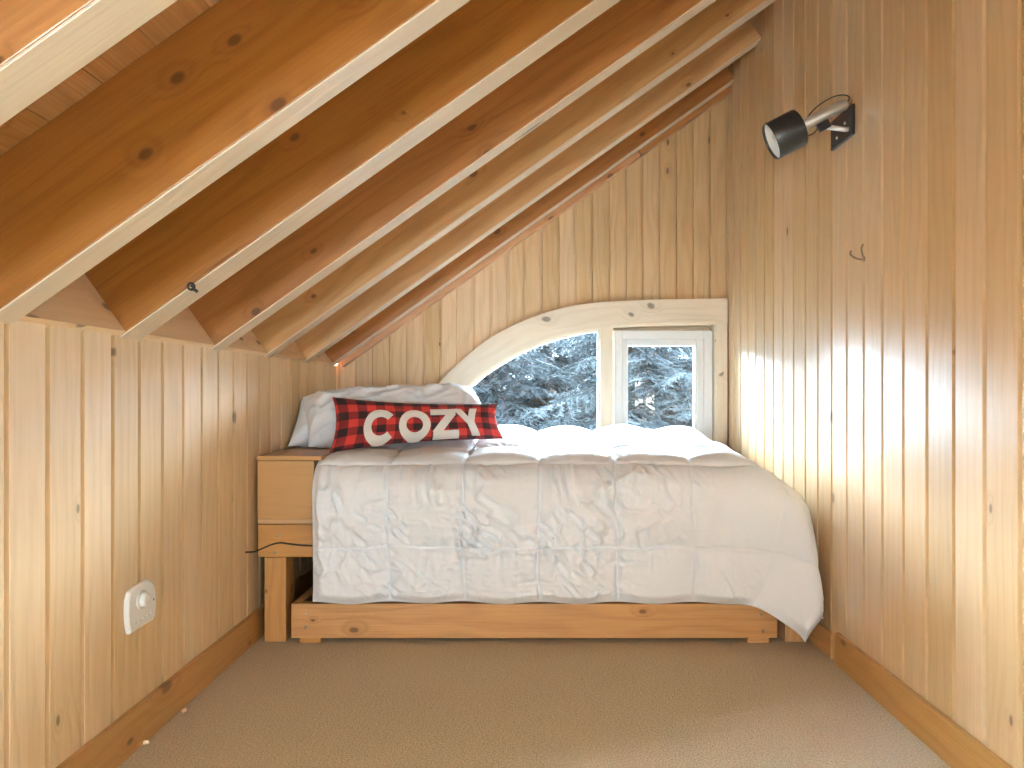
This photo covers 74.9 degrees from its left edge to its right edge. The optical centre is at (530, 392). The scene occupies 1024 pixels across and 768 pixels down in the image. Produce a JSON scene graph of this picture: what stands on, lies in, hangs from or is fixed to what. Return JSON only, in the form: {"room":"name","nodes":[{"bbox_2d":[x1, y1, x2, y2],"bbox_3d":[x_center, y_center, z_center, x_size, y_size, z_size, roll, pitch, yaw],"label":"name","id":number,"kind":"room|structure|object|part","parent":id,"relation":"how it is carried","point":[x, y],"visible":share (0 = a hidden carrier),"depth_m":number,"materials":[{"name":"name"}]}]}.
{"room":"attic bedroom","nodes":[
{"label":"attic bedroom","id":0,"kind":"room"},
{"bbox_2d":[0,0,220,156],"bbox_3d":[-0.138,-1.233,0.970,2.989,2.120,6.540,0,0,0],"label":"ceiling","id":1,"kind":"structure","parent":0,"point":[180,13],"depth_m":1.38,"materials":[{"name":"brown wood"}]},
{"bbox_2d":[0,0,176,125],"bbox_3d":[-0.170,-1.010,0.963,2.655,1.985,0.081,0,0,0],"label":"rafter","id":2,"kind":"object","parent":1,"relation":"attached to","point":[43,43],"visible":1,"depth_m":0.95,"materials":[{"name":"brown wood"}]},
{"bbox_2d":[0,0,469,323],"bbox_3d":[-0.170,-1.010,1.444,2.655,1.985,0.072,0,0,0],"label":"rafter","id":3,"kind":"object","parent":1,"relation":"attached to","point":[239,75],"visible":1,"depth_m":1.41,"materials":[{"name":"brown wood"}]},
{"bbox_2d":[85,0,619,341],"bbox_3d":[-0.170,-1.010,1.909,2.655,1.985,0.098,0,0,0],"label":"rafter","id":4,"kind":"object","parent":1,"relation":"attached to","point":[481,45],"visible":0.62,"depth_m":1.86,"materials":[{"name":"brown wood"}]},
{"bbox_2d":[186,282,198,292],"bbox_3d":[-0.933,-0.290,1.849,0.030,0.030,0.032,0,0,0],"label":"screw eye","id":5,"kind":"object","parent":4,"relation":"attached to","point":[193,285],"visible":1,"depth_m":1.84,"materials":[{"name":"grey metal"}]},
{"bbox_2d":[188,0,715,351],"bbox_3d":[-0.170,-1.010,2.425,2.655,1.985,0.080,0,0,0],"label":"rafter","id":6,"kind":"object","parent":1,"relation":"attached to","point":[624,31],"visible":0.56,"depth_m":2.38,"materials":[{"name":"brown wood"}]},
{"bbox_2d":[251,0,775,357],"bbox_3d":[-0.170,-1.010,2.901,2.655,1.985,0.078,0,0,0],"label":"rafter","id":7,"kind":"object","parent":1,"relation":"attached to","point":[720,18],"visible":0.55,"depth_m":2.86,"materials":[{"name":"brown wood"}]},
{"bbox_2d":[294,20,760,362],"bbox_3d":[-0.170,-1.010,3.396,2.655,1.985,0.072,0,0,0],"label":"rafter","id":8,"kind":"object","parent":1,"relation":"attached to","point":[741,40],"visible":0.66,"depth_m":3.36,"materials":[{"name":"brown wood"}]},
{"bbox_2d":[325,67,733,365],"bbox_3d":[-0.170,-1.010,3.835,2.655,1.985,0.070,0,0,0],"label":"rafter","id":9,"kind":"object","parent":1,"relation":"attached to","point":[723,79],"visible":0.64,"depth_m":3.80,"materials":[{"name":"brown wood"}]},
{"bbox_2d":[0,321,336,767],"bbox_3d":[-1.203,0.429,0.870,0.120,1.181,6.140,0,0,0],"label":"wall","id":10,"kind":"structure","parent":0,"point":[125,462],"depth_m":1.84,"materials":[{"name":"brown wood"}]},
{"bbox_2d":[18,273,124,335],"bbox_3d":[-1.220,-0.267,1.670,0.182,0.236,0.378,0,0,0],"label":"trim","id":11,"kind":"structure","parent":10,"relation":"attached to","point":[78,305],"depth_m":1.72,"materials":[{"name":"brown wood"}]},
{"bbox_2d":[124,579,155,633],"bbox_3d":[-1.127,0.616,1.946,0.031,0.132,0.145,0,0,0],"label":"thermostat","id":12,"kind":"object","parent":10,"relation":"attached to","point":[140,599],"visible":1,"depth_m":1.92,"materials":[{"name":"white plastic"}]},
{"bbox_2d":[144,307,214,347],"bbox_3d":[-1.220,-0.267,2.171,0.182,0.236,0.425,0,0,0],"label":"trim","id":13,"kind":"structure","parent":10,"relation":"attached to","point":[183,328],"depth_m":2.23,"materials":[{"name":"brown wood"}]},
{"bbox_2d":[56,565,312,767],"bbox_3d":[-1.133,0.960,0.870,0.019,0.121,6.100,0,0,0],"label":"baseboard","id":14,"kind":"structure","parent":10,"relation":"attached to","point":[118,741],"depth_m":2.08,"materials":[{"name":"brown wood"}]},
{"bbox_2d":[223,330,266,354],"bbox_3d":[-1.220,-0.267,2.663,0.182,0.236,0.395,0,0,0],"label":"trim","id":15,"kind":"structure","parent":10,"relation":"attached to","point":[248,343],"depth_m":2.72,"materials":[{"name":"brown wood"}]},
{"bbox_2d":[273,342,305,360],"bbox_3d":[-1.220,-0.267,3.150,0.182,0.236,0.418,0,0,0],"label":"trim","id":16,"kind":"structure","parent":10,"relation":"attached to","point":[292,351],"depth_m":3.21,"materials":[{"name":"brown wood"}]},
{"bbox_2d":[310,351,331,364],"bbox_3d":[-1.220,-0.267,3.616,0.182,0.236,0.366,0,0,0],"label":"trim","id":17,"kind":"structure","parent":10,"relation":"attached to","point":[322,358],"depth_m":3.67,"materials":[{"name":"brown wood"}]},
{"bbox_2d":[336,66,727,445],"bbox_3d":[0.009,-0.603,4.005,2.543,3.246,0.130,0,0,0],"label":"wall","id":18,"kind":"structure","parent":0,"point":[657,229],"depth_m":3.94,"materials":[{"name":"brown wood"}]},
{"bbox_2d":[339,151,640,366],"bbox_3d":[-0.248,-0.792,3.913,1.773,1.281,0.054,0,0,0],"label":"trim","id":19,"kind":"structure","parent":18,"relation":"attached to","point":[630,160],"depth_m":3.89,"materials":[{"name":"brown wood"}]},
{"bbox_2d":[439,298,727,445],"bbox_3d":[0.207,-0.092,3.994,1.892,0.925,0.152,0,0,0],"label":"window","id":20,"kind":"structure","parent":18,"relation":"in","point":[699,324],"depth_m":3.92,"materials":[{"name":"brown wood"}]},
{"bbox_3d":[0.207,-0.116,3.929,1.892,0.877,0.022,0,0,0],"label":"arch casing","id":21,"kind":"part","parent":20,"relation":"part of","materials":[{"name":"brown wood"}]},
{"bbox_3d":[0.781,-0.026,3.997,0.483,0.586,0.067,0,0,0],"label":"casement sash","id":22,"kind":"part","parent":20,"relation":"part of","materials":[{"name":"white plastic"}]},
{"bbox_3d":[0.785,-0.026,3.998,0.581,0.688,0.085,0,0,0],"label":"casement frame","id":23,"kind":"part","parent":20,"relation":"part of","materials":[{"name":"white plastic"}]},
{"bbox_3d":[1.119,-0.021,3.929,0.064,0.781,0.022,0,0,0],"label":"casing","id":24,"kind":"part","parent":20,"relation":"part of","materials":[{"name":"brown wood"}]},
{"bbox_2d":[638,87,729,157],"bbox_3d":[0.889,-1.597,3.913,0.562,0.424,0.054,0,0,0],"label":"trim","id":25,"kind":"structure","parent":18,"relation":"attached to","point":[719,97],"depth_m":3.89,"materials":[{"name":"brown wood"}]},
{"bbox_2d":[118,634,950,767],"bbox_3d":[0.009,1.045,0.885,2.543,0.050,6.370,0,0,0],"label":"floor","id":26,"kind":"structure","parent":0,"point":[332,702],"depth_m":2.15,"materials":[{"name":"beige carpet"}]},
{"bbox_2d":[258,524,804,641],"bbox_3d":[0.004,0.780,3.318,2.252,0.480,1.164,0,0,0],"label":"frame","id":27,"kind":"object","parent":26,"relation":"on","point":[279,558],"visible":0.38,"depth_m":2.74,"materials":[{"name":"brown wood"}]},
{"bbox_2d":[245,542,312,552],"bbox_3d":[-0.976,0.628,2.727,0.348,0.036,0.065,0,0,-13],"label":"power cable","id":28,"kind":"object","parent":27,"relation":"attached to","point":[277,542],"visible":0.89,"depth_m":2.73,"materials":[{"name":"black rubber"}]},
{"bbox_3d":[-1.049,0.848,2.788,0.088,0.345,0.100,0,0,0],"label":"post","id":29,"kind":"part","parent":27,"relation":"part of","materials":[{"name":"brown wood"}]},
{"bbox_3d":[-0.046,0.607,2.761,2.152,0.134,0.038,0,0,0],"label":"rail","id":30,"kind":"part","parent":27,"relation":"part of","materials":[{"name":"brown wood"}]},
{"bbox_2d":[257,446,334,523],"bbox_3d":[-0.996,0.399,3.273,0.267,0.280,1.054,0,0,0],"label":"nightstand","id":31,"kind":"object","parent":27,"relation":"on","point":[285,477],"visible":0.39,"depth_m":2.75,"materials":[{"name":"brown wood"}]},
{"bbox_3d":[-1.009,0.398,2.755,0.232,0.240,0.018,0,0,0],"label":"panel","id":32,"kind":"part","parent":31,"relation":"part of","materials":[{"name":"brown wood"}]},
{"bbox_2d":[288,400,307,446],"bbox_3d":[-0.734,0.120,3.429,1.016,0.296,0.280,0,0,-32],"label":"sleeping pillow","id":33,"kind":"object","parent":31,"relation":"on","point":[299,437],"visible":0.15,"depth_m":3.12,"materials":[{"name":"white fabric"}]},
{"bbox_2d":[303,383,480,447],"bbox_3d":[-0.634,0.110,3.271,0.913,0.320,0.348,0,0,-19],"label":"sleeping pillow","id":34,"kind":"object","parent":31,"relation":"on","point":[319,406],"visible":0.53,"depth_m":3.13,"materials":[{"name":"white fabric"}]},
{"bbox_3d":[1.086,0.800,2.788,0.088,0.440,0.100,0,0,0],"label":"post","id":35,"kind":"part","parent":27,"relation":"part of","materials":[{"name":"brown wood"}]},
{"bbox_3d":[0.055,0.449,3.320,1.830,0.208,0.980,0,0,0],"label":"mattress","id":36,"kind":"object","parent":27,"relation":"on","visible":0},
{"bbox_2d":[312,424,823,641],"bbox_3d":[0.129,0.569,3.211,2.033,0.796,1.329,0,0,0],"label":"duvet","id":37,"kind":"object","parent":36,"relation":"on","point":[619,512],"visible":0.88,"depth_m":2.67,"materials":[{"name":"white fabric"}]},
{"bbox_2d":[329,397,502,452],"bbox_3d":[-0.514,0.138,3.061,0.795,0.239,0.146,0,0,-21],"label":"lumbar pillow","id":38,"kind":"object","parent":37,"relation":"on","point":[359,423],"visible":1,"depth_m":2.99,"materials":[{"name":"red fabric"}]},
{"bbox_2d":[291,586,776,642],"bbox_3d":[0.013,0.940,3.228,1.983,0.161,1.022,0,0,0],"label":"frame","id":39,"kind":"object","parent":26,"relation":"on","point":[311,622],"visible":0.48,"depth_m":2.72,"materials":[{"name":"brown wood"}]},
{"bbox_2d":[728,0,1023,767],"bbox_3d":[1.220,-0.546,0.870,0.120,3.132,6.140,0,0,0],"label":"wall","id":40,"kind":"structure","parent":0,"point":[885,390],"depth_m":2.12,"materials":[{"name":"brown wood"}]},
{"bbox_2d":[762,94,854,158],"bbox_3d":[1.004,-0.969,2.462,0.310,0.218,0.189,0,0,0],"label":"wall spotlight","id":41,"kind":"object","parent":40,"relation":"attached to","point":[787,133],"visible":1,"depth_m":2.41,"materials":[{"name":"black metal"}]},
{"bbox_3d":[0.930,-0.941,2.446,0.091,0.070,0.067,0,0,0],"label":"bulb","id":42,"kind":"part","parent":41,"relation":"part of","materials":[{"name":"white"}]},
{"bbox_3d":[0.929,-0.944,2.443,0.156,0.169,0.138,0,0,10],"label":"lamp shade","id":43,"kind":"part","parent":41,"relation":"part of","materials":[{"name":"black metal"}]},
{"bbox_3d":[1.071,-1.007,2.421,0.159,0.141,0.021,0,0,17],"label":"flex cord","id":44,"kind":"part","parent":41,"relation":"part of","materials":[{"name":"black rubber"}]},
{"bbox_3d":[1.110,-0.958,2.418,0.075,0.030,0.018,0,0,10],"label":"arm","id":45,"kind":"part","parent":41,"relation":"part of","materials":[{"name":"silver metal"}]},
{"bbox_3d":[1.153,-0.981,2.472,0.014,0.111,0.168,0,0,0],"label":"plate","id":46,"kind":"part","parent":41,"relation":"part of","materials":[{"name":"black metal"}]},
{"bbox_2d":[808,622,832,658],"bbox_3d":[1.154,0.970,3.240,0.012,0.100,1.360,0,0,0],"label":"trim","id":47,"kind":"structure","parent":40,"relation":"attached to","point":[822,637],"depth_m":2.62,"materials":[{"name":"brown wood"}]},
{"bbox_2d":[849,244,864,261],"bbox_3d":[1.141,-0.483,2.321,0.037,0.052,0.084,0,0,0],"label":"coat hook","id":48,"kind":"object","parent":40,"relation":"attached to","point":[850,254],"visible":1,"depth_m":2.32,"materials":[{"name":"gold metal"}]},
{"bbox_2d":[835,633,1012,767],"bbox_3d":[1.151,0.960,0.165,0.019,0.121,4.690,0,0,0],"label":"baseboard","id":49,"kind":"structure","parent":40,"relation":"attached to","point":[948,740],"depth_m":1.98,"materials":[{"name":"brown wood"}]},
{"bbox_3d":[0.000,4.270,47.720,120.000,0.100,84.560,0,0,0],"label":"ground","id":50,"kind":"structure","parent":0,"visible":0},
{"bbox_2d":[472,366,570,421],"bbox_3d":[-0.515,1.324,13.675,4.881,5.798,5.043,0,0,10],"label":"conifer","id":51,"kind":"object","parent":50,"relation":"on","point":[506,366],"visible":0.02,"depth_m":13.15,"materials":[{"name":"grey plant"}]},
{"bbox_2d":[473,348,571,431],"bbox_3d":[-1.191,1.232,9.678,5.203,5.983,5.036,0,0,-36],"label":"conifer","id":52,"kind":"object","parent":50,"relation":"on","point":[524,359],"visible":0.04,"depth_m":9.07,"materials":[{"name":"grey plant"}]},
{"bbox_2d":[478,334,596,430],"bbox_3d":[0.469,1.356,11.565,5.046,5.734,4.900,0,0,19],"label":"conifer","id":53,"kind":"object","parent":50,"relation":"on","point":[558,379],"visible":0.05,"depth_m":11.11,"materials":[{"name":"grey plant"}]},
{"bbox_2d":[555,335,596,413],"bbox_3d":[1.046,1.182,14.701,5.352,6.082,5.197,0,0,-26],"label":"conifer","id":54,"kind":"object","parent":50,"relation":"on","point":[582,335],"visible":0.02,"depth_m":14.29,"materials":[{"name":"grey plant"}]},
{"bbox_2d":[519,332,692,430],"bbox_3d":[1.337,1.207,8.681,5.307,6.031,5.153,0,0,34],"label":"conifer","id":55,"kind":"object","parent":50,"relation":"on","point":[648,400],"visible":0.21,"depth_m":8.00,"materials":[{"name":"grey plant"}]},
{"bbox_2d":[587,347,686,426],"bbox_3d":[2.149,1.444,12.415,4.834,5.558,4.678,0,0,17],"label":"conifer","id":56,"kind":"object","parent":50,"relation":"on","point":[653,347],"visible":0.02,"depth_m":12.16,"materials":[{"name":"grey plant"}]},
{"bbox_2d":[666,350,692,426],"bbox_3d":[3.600,1.288,10.174,4.941,5.870,5.105,0,0,39],"label":"conifer","id":57,"kind":"object","parent":50,"relation":"on","point":[690,350],"visible":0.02,"depth_m":10.31,"materials":[{"name":"grey plant"}]}
]}

